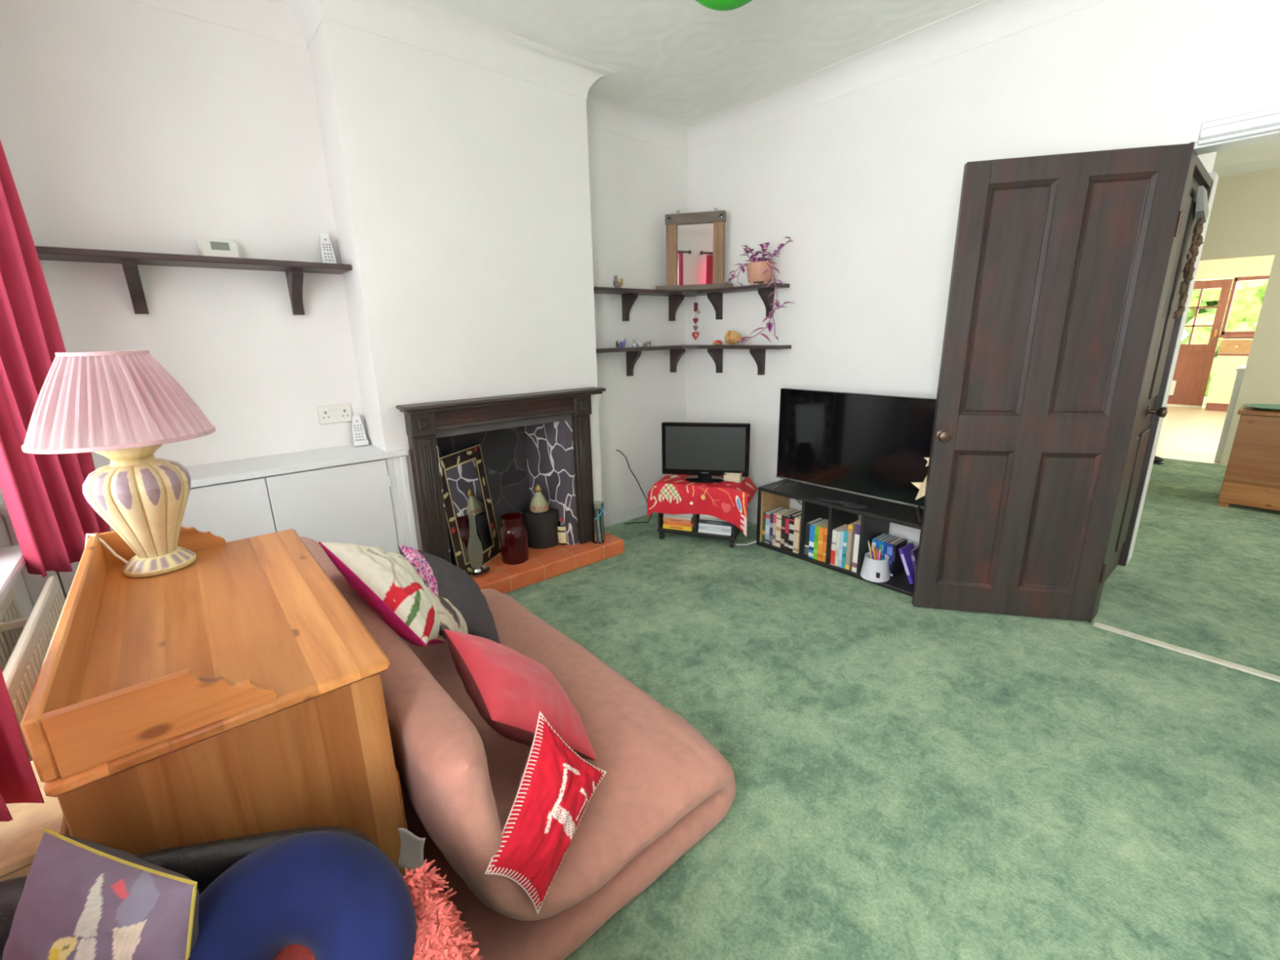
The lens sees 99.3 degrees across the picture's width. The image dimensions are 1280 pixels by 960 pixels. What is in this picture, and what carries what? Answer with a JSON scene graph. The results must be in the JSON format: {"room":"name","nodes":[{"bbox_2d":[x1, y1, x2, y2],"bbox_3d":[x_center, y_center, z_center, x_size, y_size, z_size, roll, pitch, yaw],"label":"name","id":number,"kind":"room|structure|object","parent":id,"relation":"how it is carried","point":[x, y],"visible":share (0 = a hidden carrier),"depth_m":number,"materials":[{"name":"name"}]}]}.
{"room":"living room","nodes":[
{"label":"living room","id":0,"kind":"room"},
{"bbox_2d":[0,488,33,617],"bbox_3d":[-0.979,-0.027,0.180,0.250,2.670,4.750,-14,19,-39],"label":"wall","id":1,"kind":"structure","parent":0,"point":[20,588],"depth_m":1.81,"materials":[{"name":"white paint"}]},
{"bbox_2d":[0,544,26,604],"bbox_3d":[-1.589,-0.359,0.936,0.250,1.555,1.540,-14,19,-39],"label":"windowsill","id":2,"kind":"structure","parent":1,"relation":"in","point":[12,561],"depth_m":1.59,"materials":[{"name":"white paint"}]},
{"bbox_2d":[0,575,65,761],"bbox_3d":[-1.546,0.699,1.400,0.122,0.650,1.019,-14,19,-39],"label":"radiator","id":3,"kind":"object","parent":1,"relation":"attached to","point":[24,642],"visible":0.27,"depth_m":1.42,"materials":[{"name":"white metal"}]},
{"bbox_3d":[-1.504,-1.235,0.807,0.177,0.048,1.687,-14,19,-39],"label":"pole","id":4,"kind":"object","parent":1,"relation":"attached to","visible":0},
{"bbox_2d":[0,666,44,822],"bbox_3d":[-0.983,-0.294,0.575,0.073,1.690,0.173,2,15,10],"label":"curtain","id":5,"kind":"object","parent":4,"relation":"hanging from","point":[19,784],"visible":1,"depth_m":0.82,"materials":[{"name":"fabric"}]},
{"bbox_2d":[0,140,111,577],"bbox_3d":[-1.851,-0.540,1.566,0.092,1.690,0.256,0,15,4],"label":"curtain","id":6,"kind":"object","parent":4,"relation":"hanging from","point":[51,516],"visible":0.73,"depth_m":1.64,"materials":[{"name":"fabric"}]},
{"bbox_2d":[0,0,687,559],"bbox_3d":[-0.993,-0.808,3.096,3.660,2.670,0.150,-14,19,-39],"label":"wall","id":7,"kind":"structure","parent":0,"point":[126,125],"depth_m":2.27,"materials":[{"name":"white paint"}]},
{"bbox_2d":[35,245,351,315],"bbox_3d":[-1.794,-0.770,2.156,1.176,0.209,0.204,-14,19,-39],"label":"wall shelf","id":8,"kind":"object","parent":7,"relation":"attached to","point":[294,270],"visible":1,"depth_m":2.12,"materials":[{"name":"brown wood"}]},
{"bbox_2d":[196,238,241,257],"bbox_3d":[-1.738,-0.949,2.251,0.136,0.087,0.040,-14,19,-39],"label":"thermostat","id":9,"kind":"object","parent":8,"relation":"on","point":[207,247],"visible":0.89,"depth_m":2.24,"materials":[{"name":"beige plastic"}]},
{"bbox_2d":[320,232,337,263],"bbox_3d":[-1.431,-1.050,2.494,0.063,0.152,0.063,-12,18,-35],"label":"remote control","id":10,"kind":"object","parent":8,"relation":"on","point":[327,251],"visible":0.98,"depth_m":2.48,"materials":[{"name":"white plastic"}]},
{"bbox_2d":[316,404,352,424],"bbox_3d":[-1.492,-0.322,2.664,0.148,0.088,0.014,-14,19,-39],"label":"wall socket","id":11,"kind":"object","parent":7,"relation":"attached to","point":[332,414],"visible":0.99,"depth_m":2.66,"materials":[{"name":"beige plastic"}]},
{"bbox_2d":[603,500,655,527],"bbox_3d":[-0.026,0.229,4.095,1.055,0.110,0.018,-14,19,-39],"label":"baseboard","id":12,"kind":"structure","parent":7,"relation":"attached to","point":[616,516],"depth_m":4.01,"materials":[{"name":"white paint"}]},
{"bbox_2d":[593,283,789,320],"bbox_3d":[0.266,-1.115,3.422,0.989,0.194,0.894,-14,19,-39],"label":"corner shelf","id":13,"kind":"object","parent":7,"relation":"attached to","point":[628,295],"visible":0.95,"depth_m":3.62,"materials":[{"name":"brown wood"}]},
{"bbox_2d":[655,207,733,290],"bbox_3d":[0.365,-1.546,3.657,0.520,0.513,0.075,2,15,12],"label":"mirror","id":14,"kind":"object","parent":13,"relation":"on","point":[695,241],"visible":0.94,"depth_m":3.65,"materials":[{"name":"brown wood"}]},
{"bbox_2d":[676,222,713,284],"bbox_3d":[0.373,-1.521,3.673,0.248,0.388,0.006,2,15,12],"label":"mirror glass","id":15,"kind":"object","parent":14,"relation":"on","point":[695,241],"depth_m":3.67,"materials":[{"name":"silver metal"}]},
{"bbox_2d":[692,294,699,340],"bbox_3d":[0.396,-1.145,3.833,0.064,0.309,0.021,-14,19,-39],"label":"garland","id":16,"kind":"object","parent":13,"relation":"hanging from","point":[695,335],"visible":1,"depth_m":3.84},
{"bbox_2d":[721,236,795,343],"bbox_3d":[0.759,-1.161,3.387,0.246,0.605,0.536,-14,19,-39],"label":"potted plant","id":17,"kind":"object","parent":13,"relation":"on","point":[760,272],"visible":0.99,"depth_m":3.35,"materials":[{"name":"purple plant"}]},
{"bbox_2d":[595,344,791,376],"bbox_3d":[0.284,-0.756,3.504,0.989,0.194,0.929,-14,19,-39],"label":"corner shelf","id":18,"kind":"object","parent":7,"relation":"attached to","point":[757,353],"visible":0.98,"depth_m":3.72,"materials":[{"name":"brown wood"}]},
{"bbox_2d":[724,330,746,345],"bbox_3d":[0.646,-0.950,3.634,0.140,0.098,0.115,10,19,36],"label":"conch shell","id":19,"kind":"object","parent":18,"relation":"on","point":[731,337],"visible":0.83,"depth_m":3.62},
{"bbox_2d":[307,18,602,551],"bbox_3d":[-0.835,-0.770,2.940,1.250,2.670,0.300,-14,19,-39],"label":"wall","id":20,"kind":"structure","parent":0,"point":[460,193],"depth_m":2.60,"materials":[{"name":"white paint"}]},
{"bbox_2d":[395,386,605,562],"bbox_3d":[-0.664,0.012,2.990,1.145,0.944,0.134,-14,19,-39],"label":"fireplace surround","id":21,"kind":"object","parent":20,"relation":"attached to","point":[422,420],"visible":0.88,"depth_m":2.75,"materials":[{"name":"brown wood"}]},
{"bbox_2d":[395,386,605,413],"bbox_3d":[-0.673,-0.428,2.872,1.145,0.033,0.134,-14,19,-39],"label":"mantel shelf","id":22,"kind":"object","parent":21,"relation":"attached to","point":[494,402],"depth_m":2.79,"materials":[{"name":"brown wood"}]},
{"bbox_2d":[435,413,578,563],"bbox_3d":[-0.805,0.044,3.137,0.809,0.811,0.343,-14,19,-39],"label":"fireplace opening","id":23,"kind":"object","parent":20,"relation":"attached to","point":[519,455],"visible":0.39,"depth_m":3.27,"materials":[{"name":"grey stone"}]},
{"bbox_2d":[418,0,985,124],"bbox_3d":[0.381,-1.701,0.966,3.910,0.100,4.750,-14,19,-39],"label":"ceiling","id":24,"kind":"structure","parent":0,"point":[683,61],"depth_m":2.53,"materials":[{"name":"paint"}]},
{"bbox_2d":[129,0,1106,152],"bbox_3d":[0.433,-1.608,1.034,3.540,0.118,4.450,-14,19,-39],"label":"coving","id":25,"kind":"structure","parent":24,"relation":"attached to","point":[415,23],"depth_m":2.51,"materials":[{"name":"white paint"}]},
{"bbox_2d":[695,0,751,10],"bbox_3d":[0.262,-1.626,1.605,0.339,0.369,0.339,-14,19,-39],"label":"pendant lamp","id":26,"kind":"object","parent":24,"relation":"hanging from","point":[717,5],"visible":1,"depth_m":1.67,"materials":[{"name":"green paper"}]},
{"bbox_2d":[504,404,1279,959],"bbox_3d":[4.543,0.136,4.525,13.500,0.120,5.500,-14,19,-39],"label":"floor","id":27,"kind":"structure","parent":0,"point":[913,783],"depth_m":1.80,"materials":[{"name":"green carpet"}]},
{"bbox_2d":[0,760,71,881],"bbox_3d":[-1.043,0.837,0.916,0.253,0.622,0.270,-14,19,-39],"label":"box","id":28,"kind":"object","parent":27,"relation":"on","point":[20,837],"visible":0.02,"depth_m":0.83,"materials":[{"name":"beige cardboard"}]},
{"bbox_2d":[0,826,377,959],"bbox_3d":[-0.455,0.881,0.536,0.606,0.709,0.839,-14,19,-39],"label":"armchair","id":29,"kind":"object","parent":27,"relation":"on","point":[202,863],"visible":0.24,"depth_m":0.74,"materials":[{"name":"black leather"}]},
{"bbox_2d":[273,858,484,959],"bbox_3d":[-0.360,0.707,0.580,0.479,0.187,0.578,-14,19,-39],"label":"cushion","id":30,"kind":"object","parent":29,"relation":"on","point":[440,935],"visible":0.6,"depth_m":0.77,"materials":[{"name":"pink fabric"}]},
{"bbox_2d":[187,831,417,959],"bbox_3d":[-0.462,0.620,0.714,0.300,0.201,0.260,-14,19,-39],"label":"pillow","id":31,"kind":"object","parent":30,"relation":"on","point":[336,895],"visible":0.94,"depth_m":0.72,"materials":[{"name":"blue fabric"}]},
{"bbox_2d":[1,827,199,959],"bbox_3d":[-0.644,0.573,0.648,0.255,0.278,0.132,2,15,10],"label":"cushion","id":32,"kind":"object","parent":31,"relation":"on","point":[81,899],"visible":1,"depth_m":0.62,"materials":[{"name":"fabric"}]},
{"bbox_2d":[0,443,419,606],"bbox_3d":[-1.707,0.343,2.422,1.309,0.826,0.334,-14,19,-39],"label":"base cabinet","id":33,"kind":"object","parent":27,"relation":"on","point":[359,495],"visible":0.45,"depth_m":2.39,"materials":[{"name":"white paint"}]},
{"bbox_2d":[0,443,408,515],"bbox_3d":[-1.715,-0.044,2.318,1.309,0.026,0.334,-14,19,-39],"label":"countertop","id":34,"kind":"structure","parent":33,"relation":"on","point":[264,466],"depth_m":2.37,"materials":[{"name":"white paint"}]},
{"bbox_2d":[351,414,368,446],"bbox_3d":[-1.400,-0.244,2.708,0.069,0.154,0.074,-11,18,-33],"label":"telephone handset","id":35,"kind":"object","parent":34,"relation":"on","point":[359,435],"visible":1,"depth_m":2.70,"materials":[{"name":"white plastic"}]},
{"bbox_2d":[20,525,408,880],"bbox_3d":[-0.884,0.606,1.243,0.420,0.892,0.916,-14,19,-39],"label":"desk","id":36,"kind":"object","parent":27,"relation":"on","point":[236,691],"visible":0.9,"depth_m":0.91,"materials":[{"name":"brown wood"}]},
{"bbox_2d":[21,350,215,577],"bbox_3d":[-1.194,0.109,1.327,0.332,0.822,0.332,-15,20,-41],"label":"table lamp","id":37,"kind":"object","parent":36,"relation":"on","point":[120,406],"visible":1,"depth_m":1.22,"materials":[{"name":"fabric"}]},
{"bbox_2d":[300,536,735,959],"bbox_3d":[-0.517,0.598,1.760,0.879,0.644,1.502,-14,19,-39],"label":"sofa","id":38,"kind":"object","parent":27,"relation":"on","point":[664,787],"visible":0.64,"depth_m":1.29,"materials":[{"name":"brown fabric"}]},
{"bbox_2d":[318,542,444,646],"bbox_3d":[-0.704,0.341,1.538,0.256,0.310,0.674,-13,19,-37],"label":"floral cushion","id":39,"kind":"object","parent":38,"relation":"on","point":[387,582],"visible":0.94,"depth_m":1.46,"materials":[{"name":"fabric"}]},
{"bbox_2d":[420,577,469,639],"bbox_3d":[-0.666,0.401,1.734,0.191,0.245,0.586,-14,19,-39],"label":"patterned cushion","id":40,"kind":"object","parent":38,"relation":"on","point":[451,619],"visible":0.28,"depth_m":1.62,"materials":[{"name":"fabric"}]},
{"bbox_2d":[398,544,500,644],"bbox_3d":[-0.681,0.421,1.955,0.272,0.372,0.647,-10,17,-29],"label":"cushion","id":41,"kind":"object","parent":38,"relation":"on","point":[442,577],"visible":0.7,"depth_m":1.86,"materials":[{"name":"fabric"}]},
{"bbox_2d":[443,629,596,760],"bbox_3d":[-0.307,0.556,1.435,0.353,0.340,0.409,-14,19,-39],"label":"velvet cushion","id":42,"kind":"object","parent":38,"relation":"on","point":[508,689],"visible":0.94,"depth_m":1.31,"materials":[{"name":"red fabric"}]},
{"bbox_2d":[484,711,606,914],"bbox_3d":[-0.201,0.684,1.134,0.127,0.273,0.371,4,16,19],"label":"cushion","id":43,"kind":"object","parent":38,"relation":"on","point":[556,788],"visible":1,"depth_m":1.09,"materials":[{"name":"fabric"}]},
{"bbox_2d":[451,533,624,593],"bbox_3d":[-0.680,0.484,3.236,1.155,0.090,0.445,-14,19,-39],"label":"hearth","id":44,"kind":"object","parent":27,"relation":"on","point":[542,564],"visible":0.48,"depth_m":3.13,"materials":[{"name":"tile"}]},
{"bbox_2d":[439,444,501,573],"bbox_3d":[-0.941,0.167,3.002,0.098,0.657,0.420,3,16,16],"label":"mirror","id":45,"kind":"object","parent":44,"relation":"on","point":[472,527],"visible":0.88,"depth_m":2.99,"materials":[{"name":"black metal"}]},
{"bbox_2d":[445,459,493,563],"bbox_3d":[-0.938,0.167,3.001,0.004,0.520,0.280,-4,14,18],"label":"mirror glass","id":46,"kind":"object","parent":45,"relation":"attached to","point":[464,482],"depth_m":2.99,"materials":[{"name":"mirror"}]},
{"bbox_2d":[468,565,489,577],"bbox_3d":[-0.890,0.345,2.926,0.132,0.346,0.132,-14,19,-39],"label":"bowl","id":47,"kind":"object","parent":44,"relation":"on","point":[479,571],"visible":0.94,"depth_m":2.95,"materials":[{"name":"silver metal"}]},
{"bbox_2d":[498,512,528,564],"bbox_3d":[-0.722,0.333,3.111,0.156,0.266,0.156,-14,19,-39],"label":"glass jar","id":48,"kind":"object","parent":44,"relation":"on","point":[513,540],"visible":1,"depth_m":3.06,"materials":[{"name":"red glass"}]},
{"bbox_2d":[521,505,559,548],"bbox_3d":[-0.608,0.281,3.381,0.235,0.222,0.235,-14,19,-39],"label":"bucket","id":49,"kind":"object","parent":44,"relation":"on","point":[541,528],"visible":0.67,"depth_m":3.29,"materials":[{"name":"black metal"}]},
{"bbox_2d":[529,484,549,513],"bbox_3d":[-0.610,0.106,3.276,0.116,0.168,0.116,-14,19,-39],"label":"glass decanter","id":50,"kind":"object","parent":49,"relation":"on","point":[539,504],"visible":1,"depth_m":3.25,"materials":[{"name":"green glass"}]},
{"bbox_2d":[557,517,566,545],"bbox_3d":[-0.475,0.259,3.357,0.088,0.272,0.088,-14,19,-39],"label":"bottle","id":51,"kind":"object","parent":44,"relation":"on","point":[562,535],"visible":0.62,"depth_m":3.33,"materials":[{"name":"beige glass"}]},
{"bbox_2d":[591,501,604,543],"bbox_3d":[-0.257,0.262,3.360,0.080,0.255,0.083,-14,19,-39],"label":"vase","id":52,"kind":"object","parent":44,"relation":"on","point":[597,513],"visible":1,"depth_m":3.34,"materials":[{"name":"clear glass"}]},
{"bbox_2d":[657,512,742,547],"bbox_3d":[0.418,0.188,3.662,0.525,0.394,0.354,5,16,21],"label":"trolley","id":53,"kind":"object","parent":27,"relation":"on","point":[736,531],"visible":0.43,"depth_m":3.55,"materials":[{"name":"black laminate"}]},
{"bbox_2d":[657,526,740,540],"bbox_3d":[0.421,0.313,3.699,0.525,0.022,0.340,5,16,21],"label":"shelf","id":54,"kind":"object","parent":53,"relation":"attached to","point":[695,532],"depth_m":3.55,"materials":[{"name":"black laminate"}]},
{"bbox_2d":[647,474,757,537],"bbox_3d":[0.420,0.141,3.626,0.657,0.307,0.387,5,16,21],"label":"table cloth","id":55,"kind":"object","parent":53,"relation":"on","point":[726,500],"visible":0.84,"depth_m":3.46,"materials":[{"name":"red fabric"}]},
{"bbox_2d":[661,422,750,483],"bbox_3d":[0.421,-0.184,3.523,0.566,0.376,0.164,2,15,12],"label":"monitor","id":56,"kind":"object","parent":55,"relation":"on","point":[706,451],"visible":0.99,"depth_m":3.50,"materials":[{"name":"black plastic"}]},
{"bbox_2d":[723,471,747,485],"bbox_3d":[0.632,0.028,3.563,0.140,0.220,0.183,7,17,29],"label":"book","id":57,"kind":"object","parent":55,"relation":"on","point":[731,477],"visible":0.5,"depth_m":3.50,"materials":[{"name":"beige paper"}]},
{"bbox_2d":[697,528,733,535],"bbox_3d":[0.529,0.305,3.636,0.215,0.020,0.270,5,16,21],"label":"book","id":58,"kind":"object","parent":53,"relation":"on","point":[699,530],"visible":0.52,"depth_m":3.51,"materials":[{"name":"paper"}]},
{"bbox_2d":[698,525,733,532],"bbox_3d":[0.532,0.284,3.633,0.215,0.022,0.271,5,16,21],"label":"book","id":59,"kind":"object","parent":58,"relation":"on","point":[700,526],"visible":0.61,"depth_m":3.51,"materials":[{"name":"paper"}]},
{"bbox_2d":[698,523,733,528],"bbox_3d":[0.530,0.264,3.627,0.215,0.018,0.270,5,16,21],"label":"book","id":60,"kind":"object","parent":59,"relation":"on","point":[700,524],"visible":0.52,"depth_m":3.50,"materials":[{"name":"paper"}]},
{"bbox_2d":[698,519,733,526],"bbox_3d":[0.532,0.242,3.623,0.215,0.026,0.271,5,16,21],"label":"book","id":61,"kind":"object","parent":60,"relation":"on","point":[700,521],"visible":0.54,"depth_m":3.50,"materials":[{"name":"paper"}]},
{"bbox_2d":[755,479,923,596],"bbox_3d":[1.204,0.297,3.202,0.320,0.390,1.030,-14,19,-39],"label":"tv stand","id":62,"kind":"object","parent":27,"relation":"on","point":[876,519],"visible":0.48,"depth_m":3.13,"materials":[{"name":"black laminate"}]},
{"bbox_2d":[764,506,784,543],"bbox_3d":[0.875,0.292,3.519,0.164,0.205,0.032,-14,19,-39],"label":"book","id":63,"kind":"object","parent":62,"relation":"on","point":[767,513],"visible":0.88,"depth_m":3.47,"materials":[{"name":"paper"}]},
{"bbox_2d":[775,508,795,547],"bbox_3d":[0.930,0.303,3.456,0.168,0.213,0.038,-14,19,-39],"label":"book","id":64,"kind":"object","parent":62,"relation":"on","point":[778,531],"visible":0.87,"depth_m":3.41,"materials":[{"name":"paper"}]},
{"bbox_2d":[780,509,800,548],"bbox_3d":[0.949,0.309,3.428,0.167,0.215,0.028,-14,19,-39],"label":"book","id":65,"kind":"object","parent":62,"relation":"on","point":[783,517],"visible":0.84,"depth_m":3.38,"materials":[{"name":"paper"}]},
{"bbox_2d":[783,511,799,550],"bbox_3d":[0.964,0.316,3.404,0.154,0.215,0.027,-14,19,-39],"label":"book","id":66,"kind":"object","parent":62,"relation":"on","point":[787,517],"visible":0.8,"depth_m":3.35,"materials":[{"name":"paper"}]},
{"bbox_2d":[787,511,801,551],"bbox_3d":[0.986,0.314,3.381,0.156,0.228,0.034,-14,19,-39],"label":"book","id":67,"kind":"object","parent":62,"relation":"on","point":[797,514],"visible":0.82,"depth_m":3.33,"materials":[{"name":"paper"}]},
{"bbox_2d":[792,515,801,553],"bbox_3d":[1.002,0.326,3.349,0.140,0.222,0.037,-14,19,-39],"label":"book","id":68,"kind":"object","parent":62,"relation":"on","point":[797,531],"visible":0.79,"depth_m":3.30,"materials":[{"name":"paper"}]},
{"bbox_2d":[804,517,824,556],"bbox_3d":[1.057,0.345,3.301,0.148,0.208,0.031,-14,19,-39],"label":"book","id":69,"kind":"object","parent":62,"relation":"on","point":[808,524],"visible":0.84,"depth_m":3.26,"materials":[{"name":"paper"}]},
{"bbox_2d":[808,518,828,558],"bbox_3d":[1.080,0.351,3.280,0.163,0.205,0.031,-14,19,-39],"label":"book","id":70,"kind":"object","parent":62,"relation":"on","point":[812,526],"visible":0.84,"depth_m":3.23,"materials":[{"name":"paper"}]},
{"bbox_2d":[813,520,828,559],"bbox_3d":[1.099,0.356,3.258,0.164,0.206,0.025,-14,19,-39],"label":"book","id":71,"kind":"object","parent":62,"relation":"on","point":[816,527],"visible":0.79,"depth_m":3.21,"materials":[{"name":"paper"}]},
{"bbox_2d":[817,523,827,561],"bbox_3d":[1.116,0.362,3.235,0.158,0.207,0.031,-14,19,-39],"label":"book","id":72,"kind":"object","parent":62,"relation":"on","point":[821,529],"visible":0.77,"depth_m":3.19,"materials":[{"name":"paper"}]},
{"bbox_2d":[813,496,855,504],"bbox_3d":[1.103,0.118,3.088,0.220,0.018,0.042,9,18,34],"label":"remote control","id":73,"kind":"object","parent":62,"relation":"on","point":[817,498],"visible":0.99,"depth_m":3.08,"materials":[{"name":"black plastic"}]},
{"bbox_2d":[830,524,848,565],"bbox_3d":[1.166,0.376,3.169,0.146,0.212,0.027,-14,19,-39],"label":"book","id":74,"kind":"object","parent":62,"relation":"on","point":[835,531],"visible":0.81,"depth_m":3.12,"materials":[{"name":"paper"}]},
{"bbox_2d":[840,528,848,568],"bbox_3d":[1.214,0.381,3.125,0.156,0.222,0.021,-14,19,-39],"label":"book","id":75,"kind":"object","parent":62,"relation":"on","point":[846,532],"visible":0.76,"depth_m":3.07,"materials":[{"name":"paper"}]},
{"bbox_2d":[844,519,861,569],"bbox_3d":[1.227,0.365,3.099,0.146,0.266,0.025,-14,19,-39],"label":"book","id":76,"kind":"object","parent":62,"relation":"on","point":[850,526],"visible":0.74,"depth_m":3.05,"materials":[{"name":"paper"}]},
{"bbox_2d":[773,387,936,524],"bbox_3d":[1.187,-0.174,3.022,0.224,0.610,0.976,-14,19,-39],"label":"television","id":77,"kind":"object","parent":62,"relation":"on","point":[868,445],"visible":0.81,"depth_m":2.98,"materials":[{"name":"black plastic"}]},
{"bbox_2d":[851,521,861,572],"bbox_3d":[1.263,0.366,3.066,0.167,0.280,0.032,-14,19,-39],"label":"book","id":78,"kind":"object","parent":62,"relation":"on","point":[858,525],"visible":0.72,"depth_m":3.01,"materials":[{"name":"paper"}]},
{"bbox_2d":[860,551,889,582],"bbox_3d":[1.287,0.472,2.969,0.152,0.124,0.152,-14,19,-39],"label":"tub","id":79,"kind":"object","parent":62,"relation":"on","point":[872,570],"visible":0.94,"depth_m":2.92,"materials":[{"name":"white plastic"}]},
{"bbox_2d":[886,537,904,573],"bbox_3d":[1.406,0.424,3.006,0.135,0.192,0.029,-14,19,-39],"label":"book","id":80,"kind":"object","parent":62,"relation":"on","point":[890,545],"visible":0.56,"depth_m":2.96,"materials":[{"name":"paper"}]},
{"bbox_2d":[889,537,907,577],"bbox_3d":[1.421,0.429,2.989,0.135,0.192,0.015,-14,19,-39],"label":"book","id":81,"kind":"object","parent":62,"relation":"on","point":[897,566],"visible":0.96,"depth_m":2.96,"materials":[{"name":"paper"}]},
{"bbox_2d":[898,542,915,583],"bbox_3d":[1.464,0.447,2.935,0.135,0.182,0.093,-14,19,-39],"label":"book","id":82,"kind":"object","parent":62,"relation":"on","point":[904,551],"visible":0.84,"depth_m":2.90,"materials":[{"name":"paper"}]},
{"bbox_2d":[1092,622,1279,683],"bbox_3d":[2.381,0.746,2.164,0.045,0.012,0.915,-14,19,-39],"label":"threshold strip","id":83,"kind":"object","parent":27,"relation":"on","point":[1235,666],"visible":1,"depth_m":2.26,"materials":[{"name":"beige wood"}]},
{"bbox_2d":[1204,338,1253,411],"bbox_3d":[9.125,-1.591,8.287,0.370,1.080,0.550,-14,19,-39],"label":"base cabinet","id":84,"kind":"object","parent":27,"relation":"on","point":[1233,353],"visible":0.52,"depth_m":8.28,"materials":[{"name":"beige paint"}]},
{"bbox_2d":[1214,364,1245,462],"bbox_3d":[6.145,-0.600,5.152,0.635,0.910,0.810,-14,19,-39],"label":"base cabinet","id":85,"kind":"object","parent":27,"relation":"on","point":[1240,370],"visible":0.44,"depth_m":5.24,"materials":[{"name":"white plastic"}]},
{"bbox_2d":[1217,404,1279,511],"bbox_3d":[4.836,-0.105,3.779,0.520,0.718,1.038,-14,19,-39],"label":"sideboard","id":86,"kind":"object","parent":27,"relation":"on","point":[1251,478],"visible":0.97,"depth_m":3.90,"materials":[{"name":"brown wood"}]},
{"bbox_2d":[1243,404,1279,411],"bbox_3d":[4.558,-0.515,3.900,0.330,0.022,0.330,-14,19,-39],"label":"plate","id":87,"kind":"object","parent":86,"relation":"on","point":[1276,407],"visible":1,"depth_m":3.98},
{"bbox_2d":[686,0,1279,622],"bbox_3d":[1.897,-0.698,2.453,0.120,2.670,4.600,-14,19,-39],"label":"wall","id":88,"kind":"structure","parent":0,"point":[865,184],"depth_m":2.83,"materials":[{"name":"white paint"}]},
{"bbox_2d":[746,506,757,524],"bbox_3d":[1.203,0.363,3.496,0.018,0.110,2.510,-14,19,-39],"label":"baseboard","id":89,"kind":"structure","parent":88,"relation":"attached to","point":[752,513],"depth_m":3.93,"materials":[{"name":"white paint"}]},
{"bbox_2d":[911,142,1193,621],"bbox_3d":[1.702,-0.306,2.335,0.767,1.967,0.095,2,15,13],"label":"door","id":90,"kind":"structure","parent":88,"relation":"in","point":[1060,261],"depth_m":2.31,"materials":[{"name":"brown wood"}]},
{"bbox_2d":[911,457,928,499],"bbox_3d":[1.365,-0.063,2.564,0.143,0.331,0.012,2,15,13],"label":"star","id":91,"kind":"object","parent":90,"relation":"hanging from","point":[921,486],"visible":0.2,"depth_m":2.59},
{"bbox_2d":[1087,106,1279,622],"bbox_3d":[2.423,-0.239,1.926,0.157,2.035,1.010,-14,19,-39],"label":"door frame","id":92,"kind":"structure","parent":88,"relation":"attached to","point":[1260,126],"depth_m":2.00,"materials":[{"name":"white paint"}]},
{"bbox_2d":[1197,151,1216,173],"bbox_3d":[2.450,-0.723,2.637,0.960,2.600,0.120,-14,19,-39],"label":"wall","id":93,"kind":"structure","parent":0,"point":[1207,160],"depth_m":2.57,"materials":[{"name":"white paint"}]},
{"bbox_2d":[1103,155,1213,582],"bbox_3d":[2.464,-0.409,2.625,0.800,2.000,0.115,-14,19,-39],"label":"door","id":94,"kind":"structure","parent":93,"relation":"in","point":[1152,411],"depth_m":2.73,"materials":[{"name":"brown wood"}]},
{"bbox_2d":[1173,185,1208,319],"bbox_3d":[2.579,-1.046,2.536,0.213,0.568,0.051,-14,19,-39],"label":"garland","id":95,"kind":"object","parent":94,"relation":"hanging from","point":[1202,211],"visible":1,"depth_m":2.52,"materials":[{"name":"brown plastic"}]},
{"bbox_2d":[1126,171,1218,564],"bbox_3d":[2.819,-0.510,2.916,0.140,2.030,0.028,-14,19,-39],"label":"door frame","id":96,"kind":"structure","parent":93,"relation":"attached to","point":[1214,175],"depth_m":2.87,"materials":[{"name":"white paint"}]},
{"bbox_2d":[1195,254,1275,408],"bbox_3d":[7.699,-1.724,6.443,5.070,2.350,3.900,-14,19,-39],"label":"wall","id":97,"kind":"structure","parent":0,"point":[1232,268],"depth_m":8.26,"materials":[{"name":"beige paint"}]},
{"bbox_2d":[1166,279,1233,408],"bbox_3d":[8.835,-2.161,8.737,0.082,1.960,0.600,-14,19,-39],"label":"door","id":98,"kind":"structure","parent":97,"relation":"in","point":[1193,365],"depth_m":8.71,"materials":[{"name":"red paint"}]},
{"bbox_2d":[1180,275,1269,396],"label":"window","id":99,"kind":"structure","parent":97,"relation":"in","point":[1224,334],"depth_m":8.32,"materials":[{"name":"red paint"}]},
{"bbox_2d":[1200,167,1279,466],"bbox_3d":[5.572,-1.416,4.979,0.100,2.600,5.600,-14,19,-39],"label":"wall","id":100,"kind":"structure","parent":0,"point":[1244,220],"depth_m":4.88,"materials":[{"name":"beige paint"}]},
{"bbox_2d":[1212,140,1279,177],"bbox_3d":[3.879,-2.317,3.259,4.490,0.100,5.600,-14,19,-39],"label":"ceiling","id":101,"kind":"structure","parent":0,"point":[1264,156],"depth_m":4.40,"materials":[{"name":"paint"}]},
{"label":"outside","id":102,"kind":"structure","parent":0,"visible":0},
{"bbox_2d":[1202,396,1206,405],"bbox_3d":[12.446,-1.473,10.634,7.280,0.100,12.000,-14,19,-39],"label":"ground","id":103,"kind":"structure","parent":102,"point":[1204,403],"depth_m":10.84,"materials":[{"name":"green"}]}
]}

